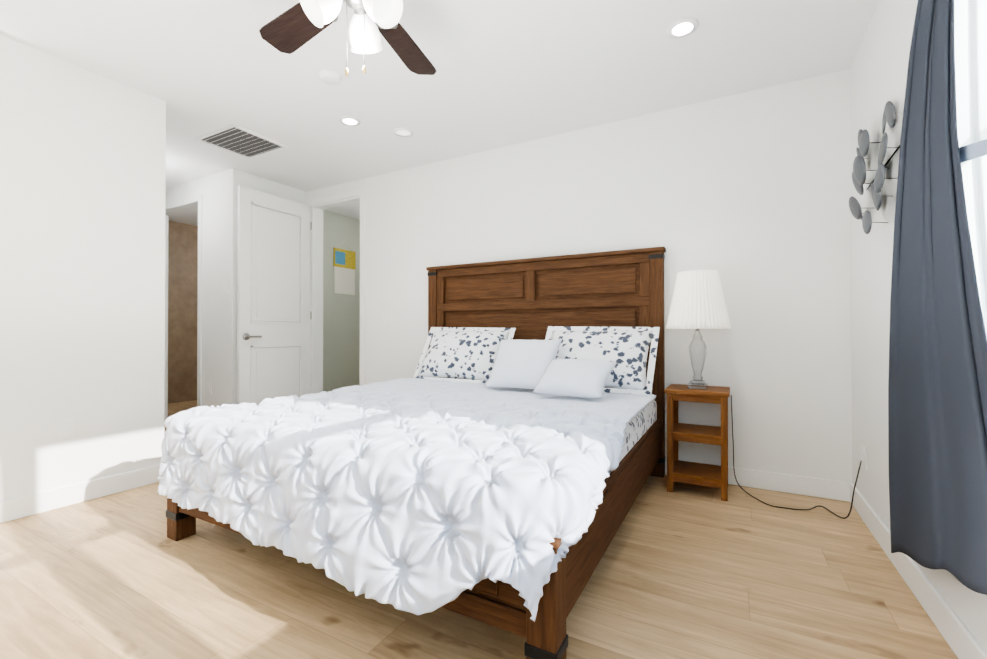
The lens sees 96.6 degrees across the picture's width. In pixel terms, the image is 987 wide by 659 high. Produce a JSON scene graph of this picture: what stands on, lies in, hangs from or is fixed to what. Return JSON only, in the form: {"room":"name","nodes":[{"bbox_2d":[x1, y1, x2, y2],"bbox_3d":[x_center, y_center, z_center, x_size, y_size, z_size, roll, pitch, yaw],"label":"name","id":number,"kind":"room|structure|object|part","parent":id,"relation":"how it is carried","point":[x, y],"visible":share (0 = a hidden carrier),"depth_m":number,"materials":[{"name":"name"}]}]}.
{"room":"bedroom","nodes":[
{"label":"bedroom","id":0,"kind":"room"},
{"bbox_2d":[0,34,139,500],"bbox_3d":[-3.170,-0.278,1.484,0.140,2.600,3.270,0,0,29],"label":"wall","id":1,"kind":"structure","parent":0,"point":[82,233],"depth_m":2.57,"materials":[{"name":"white paint"}]},
{"bbox_2d":[0,465,159,522],"bbox_3d":[-3.038,0.965,1.578,0.036,0.115,3.294,0,0,29],"label":"baseboard","id":2,"kind":"structure","parent":1,"relation":"attached to","point":[27,505],"depth_m":2.59,"materials":[{"name":"white paint"}]},
{"bbox_2d":[136,91,165,469],"bbox_3d":[-3.895,-0.264,3.830,3.657,2.600,0.140,0,0,29],"label":"wall","id":3,"kind":"structure","parent":0,"point":[149,438],"depth_m":2.95,"materials":[{"name":"white paint"}]},
{"bbox_2d":[168,221,197,403],"bbox_3d":[-4.393,-0.246,6.688,0.050,2.600,2.220,0,0,29],"label":"wall","id":4,"kind":"structure","parent":0,"point":[182,300],"depth_m":6.39,"materials":[{"name":"brown tile"}]},
{"bbox_2d":[164,168,247,419],"bbox_3d":[-3.732,-0.257,4.984,2.840,2.600,0.140,0,0,29],"label":"wall","id":5,"kind":"structure","parent":0,"point":[218,191],"depth_m":4.37,"materials":[{"name":"white paint"}]},
{"bbox_2d":[165,195,202,406],"bbox_3d":[-3.406,-0.168,4.718,0.966,2.420,0.015,0,0,29],"label":"door frame","id":6,"kind":"structure","parent":5,"relation":"attached to","point":[199,198],"depth_m":4.49,"materials":[{"name":"white paint"}]},
{"bbox_2d":[248,173,304,203],"bbox_3d":[-2.348,-0.258,4.702,0.140,2.600,0.668,0,0,29],"label":"wall","id":7,"kind":"structure","parent":0,"point":[255,182],"depth_m":4.64,"materials":[{"name":"white paint"}]},
{"bbox_2d":[323,210,359,391],"bbox_3d":[-2.044,-0.251,5.982,0.050,2.600,1.590,0,0,29],"label":"wall","id":8,"kind":"structure","parent":0,"point":[341,340],"depth_m":5.89,"materials":[{"name":"white paint"}]},
{"bbox_2d":[333,242,355,294],"bbox_3d":[-2.017,-0.836,5.963,0.013,0.713,0.377,0,0,29],"label":"calendar","id":9,"kind":"object","parent":8,"relation":"attached to","point":[344,263],"visible":1,"depth_m":5.95,"materials":[{"name":"white paper"}]},
{"bbox_2d":[0,0,879,225],"bbox_3d":[-1.950,-1.629,3.032,7.844,0.120,7.140,0,0,29],"label":"ceiling","id":10,"kind":"structure","parent":0,"point":[510,72],"depth_m":2.63,"materials":[{"name":"white paint"}]},
{"bbox_2d":[195,124,287,159],"bbox_3d":[-2.100,-1.553,3.677,0.525,0.022,0.473,0,0,29],"label":"ceiling vent","id":11,"kind":"object","parent":10,"relation":"in","point":[239,141],"visible":1,"depth_m":3.65,"materials":[{"name":"white metal"}]},
{"bbox_2d":[319,69,340,84],"bbox_3d":[-1.008,-1.553,2.716,0.130,0.034,0.130,0,0,29],"label":"smoke detector","id":12,"kind":"object","parent":10,"relation":"attached to","point":[330,77],"visible":1,"depth_m":2.69,"materials":[{"name":"white plastic"}]},
{"bbox_2d":[259,0,436,75],"bbox_3d":[-0.545,-1.266,1.710,1.164,0.619,1.180,0,0,29],"label":"ceiling fan","id":13,"kind":"object","parent":10,"relation":"hanging from","point":[294,28],"visible":1,"depth_m":1.81,"materials":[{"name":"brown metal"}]},
{"bbox_2d":[339,116,360,125],"bbox_3d":[-1.075,-1.561,3.292,0.156,0.011,0.156,0,0,29],"label":"recessed light","id":14,"kind":"object","parent":10,"relation":"in","point":[349,120],"visible":1,"depth_m":3.28,"materials":[{"name":"white paint"}]},
{"bbox_2d":[393,128,412,136],"bbox_3d":[-0.714,-1.560,3.482,0.156,0.011,0.156,0,0,29],"label":"recessed light","id":15,"kind":"object","parent":10,"relation":"in","point":[403,132],"visible":1,"depth_m":3.48,"materials":[{"name":"white paint"}]},
{"bbox_2d":[666,17,698,38],"bbox_3d":[0.983,-1.567,2.287,0.156,0.011,0.156,0,0,29],"label":"recessed light","id":16,"kind":"object","parent":10,"relation":"in","point":[682,27],"visible":1,"depth_m":2.28,"materials":[{"name":"white paint"}]},
{"bbox_2d":[0,400,957,658],"bbox_3d":[-1.950,1.091,3.015,7.844,0.120,7.140,0,0,29],"label":"floor","id":17,"kind":"structure","parent":0,"point":[686,571],"depth_m":1.68,"materials":[{"name":"brown wood"}]},
{"bbox_2d":[157,246,665,658],"bbox_3d":[-0.247,0.225,2.572,2.163,1.608,2.369,0,0,29],"label":"bed","id":18,"kind":"object","parent":17,"relation":"on","point":[497,460],"visible":1,"depth_m":1.74,"materials":[{"name":"white fabric"}]},
{"bbox_2d":[157,378,655,621],"bbox_3d":[-0.343,0.598,2.393,2.164,0.440,1.967,0,0,29],"label":"comforter","id":19,"kind":"object","parent":18,"relation":"on","point":[416,496],"depth_m":1.51,"materials":[{"name":"white fabric"}]},
{"bbox_3d":[-0.199,0.564,2.644,1.959,0.190,2.034,0,0,29],"label":"mattress","id":20,"kind":"part","parent":18,"relation":"part of","materials":[{"name":"white fabric"}]},
{"bbox_2d":[665,384,729,500],"bbox_3d":[1.327,0.705,2.852,0.364,0.650,0.347,0,0,29],"label":"nightstand","id":21,"kind":"object","parent":17,"relation":"on","point":[703,474],"visible":1,"depth_m":2.76,"materials":[{"name":"brown wood"}]},
{"bbox_2d":[666,270,730,389],"bbox_3d":[1.319,-0.001,2.842,0.383,0.760,0.383,0,0,29],"label":"table lamp","id":22,"kind":"object","parent":21,"relation":"on","point":[698,302],"visible":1,"depth_m":2.73,"materials":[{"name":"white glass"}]},
{"bbox_2d":[731,395,866,518],"bbox_3d":[1.757,0.729,2.585,0.636,0.602,0.361,0,0,29],"label":"lamp cord","id":23,"kind":"object","parent":17,"relation":"on","point":[863,457],"visible":0.94,"depth_m":2.39,"materials":[{"name":"grey plastic"}]},
{"bbox_2d":[305,68,851,481],"bbox_3d":[-0.019,-0.263,3.894,5.004,2.600,0.140,0,0,29],"label":"wall","id":24,"kind":"structure","parent":0,"point":[746,195],"depth_m":3.00,"materials":[{"name":"white paint"}]},
{"bbox_2d":[237,185,311,405],"bbox_3d":[-2.223,-0.175,4.551,0.105,2.408,0.811,0,0,29],"label":"door","id":25,"kind":"structure","parent":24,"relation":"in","point":[274,314],"depth_m":4.49,"materials":[{"name":"white paint"}]},
{"bbox_2d":[310,189,364,393],"bbox_3d":[-1.654,-0.203,4.775,0.830,2.490,0.155,0,0,29],"label":"door frame","id":26,"kind":"structure","parent":24,"relation":"attached to","point":[317,296],"depth_m":4.91,"materials":[{"name":"white paint"}]},
{"bbox_2d":[665,458,847,500],"bbox_3d":[0.405,0.977,3.565,3.916,0.115,0.019,0,0,29],"label":"baseboard","id":27,"kind":"structure","parent":24,"relation":"attached to","point":[795,484],"depth_m":2.77,"materials":[{"name":"white paint"}]},
{"bbox_2d":[850,0,986,651],"bbox_3d":[1.000,-0.285,0.386,0.140,2.600,5.328,0,0,29],"label":"wall","id":28,"kind":"structure","parent":0,"point":[878,72],"depth_m":2.15,"materials":[{"name":"white paint"}]},
{"bbox_2d":[860,444,866,469],"bbox_3d":[1.994,0.687,2.374,0.020,0.120,0.080,0,0,29],"label":"outlet","id":29,"kind":"object","parent":28,"relation":"attached to","point":[863,455],"depth_m":2.36,"materials":[{"name":"white plastic"}]},
{"bbox_2d":[849,101,899,233],"bbox_3d":[1.768,-0.716,2.053,0.097,0.552,0.714,0,0,29],"label":"wall sculpture","id":30,"kind":"object","parent":28,"relation":"attached to","point":[859,164],"visible":0.98,"depth_m":2.02,"materials":[{"name":"silver metal"}]},
{"bbox_2d":[848,482,986,658],"bbox_3d":[0.932,0.958,0.416,0.015,0.115,5.048,0,0,29],"label":"baseboard","id":31,"kind":"structure","parent":28,"relation":"attached to","point":[959,637],"depth_m":1.60,"materials":[{"name":"white paint"}]},
{"bbox_2d":[888,0,986,594],"bbox_3d":[1.088,-0.325,0.800,0.098,2.368,2.058,0,0,29],"label":"curtain","id":32,"kind":"object","parent":28,"relation":"hanging from","point":[937,414],"visible":1,"depth_m":1.29,"materials":[{"name":"fabric"}]}
]}

